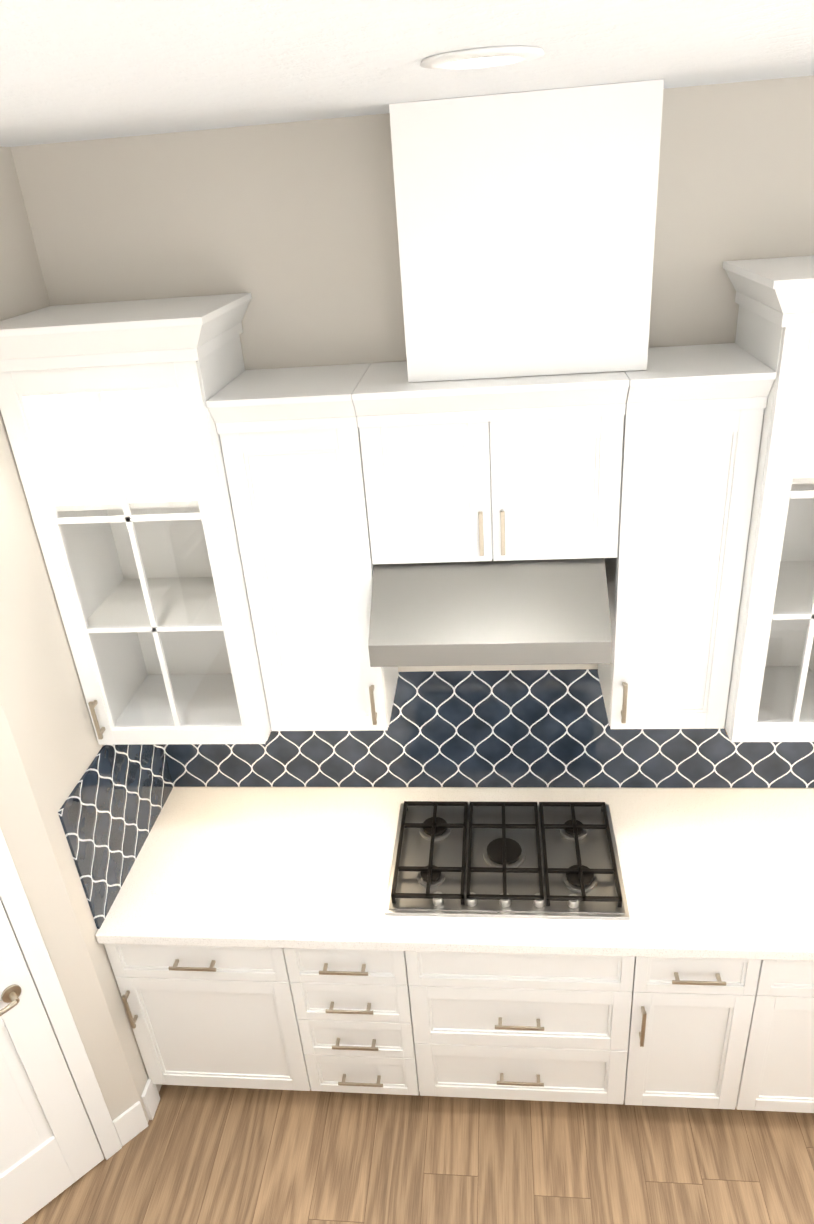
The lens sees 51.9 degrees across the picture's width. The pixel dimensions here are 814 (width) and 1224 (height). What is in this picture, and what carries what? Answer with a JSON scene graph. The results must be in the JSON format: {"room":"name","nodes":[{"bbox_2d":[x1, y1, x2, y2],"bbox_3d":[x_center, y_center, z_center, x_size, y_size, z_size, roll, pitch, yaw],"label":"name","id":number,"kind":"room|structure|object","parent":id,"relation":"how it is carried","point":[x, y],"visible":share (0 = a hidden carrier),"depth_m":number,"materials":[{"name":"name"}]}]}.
{"room":"kitchen","nodes":[
{"label":"kitchen","id":0,"kind":"room"},
{"bbox_2d":[0,75,813,1155],"bbox_3d":[1.275,1.767,-0.507,8.280,3.170,7.700,-1,27,6],"label":"wall","id":1,"kind":"structure","parent":0,"point":[292,227],"depth_m":2.37,"materials":[{"name":"beige paint"}]},
{"bbox_2d":[0,900,103,1223],"bbox_3d":[-1.418,0.947,2.190,0.472,2.515,0.531,-1,27,6],"label":"pantry door","id":2,"kind":"structure","parent":1,"relation":"in","point":[50,1149],"depth_m":2.69,"materials":[{"name":"white wood"}]},
{"bbox_2d":[0,828,147,1159],"bbox_3d":[-1.381,0.903,2.211,0.929,2.592,0.017,-26,34,-36],"label":"door frame","id":3,"kind":"structure","parent":1,"relation":"attached to","point":[115,1135],"depth_m":2.65,"materials":[{"name":"white wood"}]},
{"bbox_2d":[0,293,271,744],"bbox_3d":[-0.740,-0.235,2.583,0.620,1.322,0.471,-1,27,6],"label":"upper cabinet","id":4,"kind":"object","parent":1,"relation":"attached to","point":[113,435],"visible":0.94,"depth_m":2.52,"materials":[{"name":"white wood"}]},
{"bbox_2d":[141,1077,159,1119],"bbox_3d":[-1.645,2.195,2.427,1.268,0.140,1.753,-1,27,6],"label":"baseboard","id":5,"kind":"structure","parent":1,"relation":"attached to","point":[150,1096],"depth_m":3.08,"materials":[{"name":"white wood"}]},
{"bbox_2d":[206,363,398,730],"bbox_3d":[-0.280,-0.165,2.614,0.389,1.100,0.401,-1,27,6],"label":"upper cabinet","id":6,"kind":"object","parent":1,"relation":"attached to","point":[291,447],"visible":0.98,"depth_m":2.44,"materials":[{"name":"white wood"}]},
{"bbox_2d":[58,669,813,928],"bbox_3d":[1.272,0.586,2.672,4.570,0.524,0.720,-1,27,6],"label":"tile backsplash","id":7,"kind":"structure","parent":1,"relation":"attached to","point":[525,728],"depth_m":3.09,"materials":[{"name":"blue tile"}]},
{"bbox_2d":[352,361,628,563],"bbox_3d":[0.242,-0.438,2.417,0.702,0.510,0.401,-1,27,6],"label":"upper cabinet","id":8,"kind":"object","parent":1,"relation":"attached to","point":[502,469],"visible":0.98,"depth_m":2.28,"materials":[{"name":"white wood"}]},
{"bbox_2d":[368,558,611,666],"bbox_3d":[0.245,-0.073,2.519,0.666,0.226,0.557,-1,27,6],"label":"range hood","id":9,"kind":"object","parent":8,"relation":"attached to","point":[532,612],"visible":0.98,"depth_m":2.34,"materials":[{"name":"silver metal"}]},
{"bbox_2d":[389,79,663,381],"bbox_3d":[0.303,-0.972,2.185,0.620,0.637,0.309,-1,27,6],"label":"bulkhead","id":10,"kind":"object","parent":1,"relation":"attached to","point":[526,222],"visible":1,"depth_m":2.03,"materials":[{"name":"white paint"}]},
{"bbox_2d":[598,343,775,728],"bbox_3d":[0.787,-0.188,2.493,0.349,1.100,0.401,-1,27,6],"label":"upper cabinet","id":11,"kind":"object","parent":1,"relation":"attached to","point":[693,421],"visible":0.94,"depth_m":2.33,"materials":[{"name":"white wood"}]},
{"bbox_2d":[723,255,813,741],"bbox_3d":[1.460,-0.283,2.335,1.134,1.322,0.471,-1,27,6],"label":"upper cabinet","id":12,"kind":"object","parent":1,"relation":"attached to","point":[771,694],"visible":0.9,"depth_m":2.30,"materials":[{"name":"white wood"}]},
{"bbox_2d":[0,0,813,146],"bbox_3d":[1.110,0.319,-1.250,8.500,0.100,7.820,-1,27,6],"label":"ceiling","id":13,"kind":"structure","parent":0,"point":[76,70],"depth_m":1.19,"materials":[{"name":"white paint"}]},
{"bbox_2d":[420,46,544,68],"bbox_3d":[0.114,-0.842,1.276,0.190,0.010,0.190,-1,27,6],"label":"recessed light","id":14,"kind":"object","parent":13,"relation":"in","point":[482,57],"visible":1,"depth_m":1.23,"materials":[{"name":"white plastic"}]},
{"bbox_2d":[22,1085,813,1223],"bbox_3d":[1.342,3.217,0.246,8.500,0.100,7.820,-1,27,6],"label":"floor","id":15,"kind":"structure","parent":0,"point":[204,1155],"depth_m":2.88,"materials":[{"name":"brown wood"}]},
{"bbox_2d":[104,944,310,1090],"bbox_3d":[-0.642,1.294,3.215,0.605,0.875,0.754,-1,27,6],"label":"base cabinet","id":16,"kind":"object","parent":15,"relation":"on","point":[212,1016],"visible":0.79,"depth_m":2.89,"materials":[{"name":"white wood"}]},
{"bbox_2d":[283,948,418,1094],"bbox_3d":[-0.145,1.284,3.159,0.394,0.875,0.754,-1,27,6],"label":"base cabinet","id":17,"kind":"object","parent":15,"relation":"on","point":[353,1013],"visible":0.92,"depth_m":2.83,"materials":[{"name":"white wood"}]},
{"bbox_2d":[405,951,634,1103],"bbox_3d":[0.406,1.272,3.096,0.714,0.875,0.754,-1,27,6],"label":"base cabinet","id":18,"kind":"object","parent":15,"relation":"on","point":[540,1027],"visible":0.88,"depth_m":2.77,"materials":[{"name":"white wood"}]},
{"bbox_2d":[624,957,760,1109],"bbox_3d":[0.947,1.260,3.035,0.373,0.875,0.754,-1,27,6],"label":"base cabinet","id":19,"kind":"object","parent":15,"relation":"on","point":[690,1021],"visible":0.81,"depth_m":2.71,"materials":[{"name":"white wood"}]},
{"bbox_2d":[736,960,813,1112],"bbox_3d":[1.479,1.248,2.975,0.695,0.875,0.754,-1,27,6],"label":"base cabinet","id":20,"kind":"object","parent":15,"relation":"on","point":[777,1074],"visible":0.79,"depth_m":2.70,"materials":[{"name":"white wood"}]},
{"bbox_2d":[96,787,813,960],"bbox_3d":[1.293,0.843,2.788,4.566,0.040,0.742,-1,27,6],"label":"countertop","id":21,"kind":"structure","parent":20,"relation":"on","point":[722,873],"depth_m":2.82,"materials":[{"name":"stone"}]},
{"bbox_2d":[385,801,629,919],"bbox_3d":[0.334,0.824,2.875,0.770,0.052,0.530,-1,27,6],"label":"cooktop","id":22,"kind":"object","parent":21,"relation":"in","point":[555,860],"visible":1,"depth_m":2.83,"materials":[{"name":"silver metal"}]}
]}

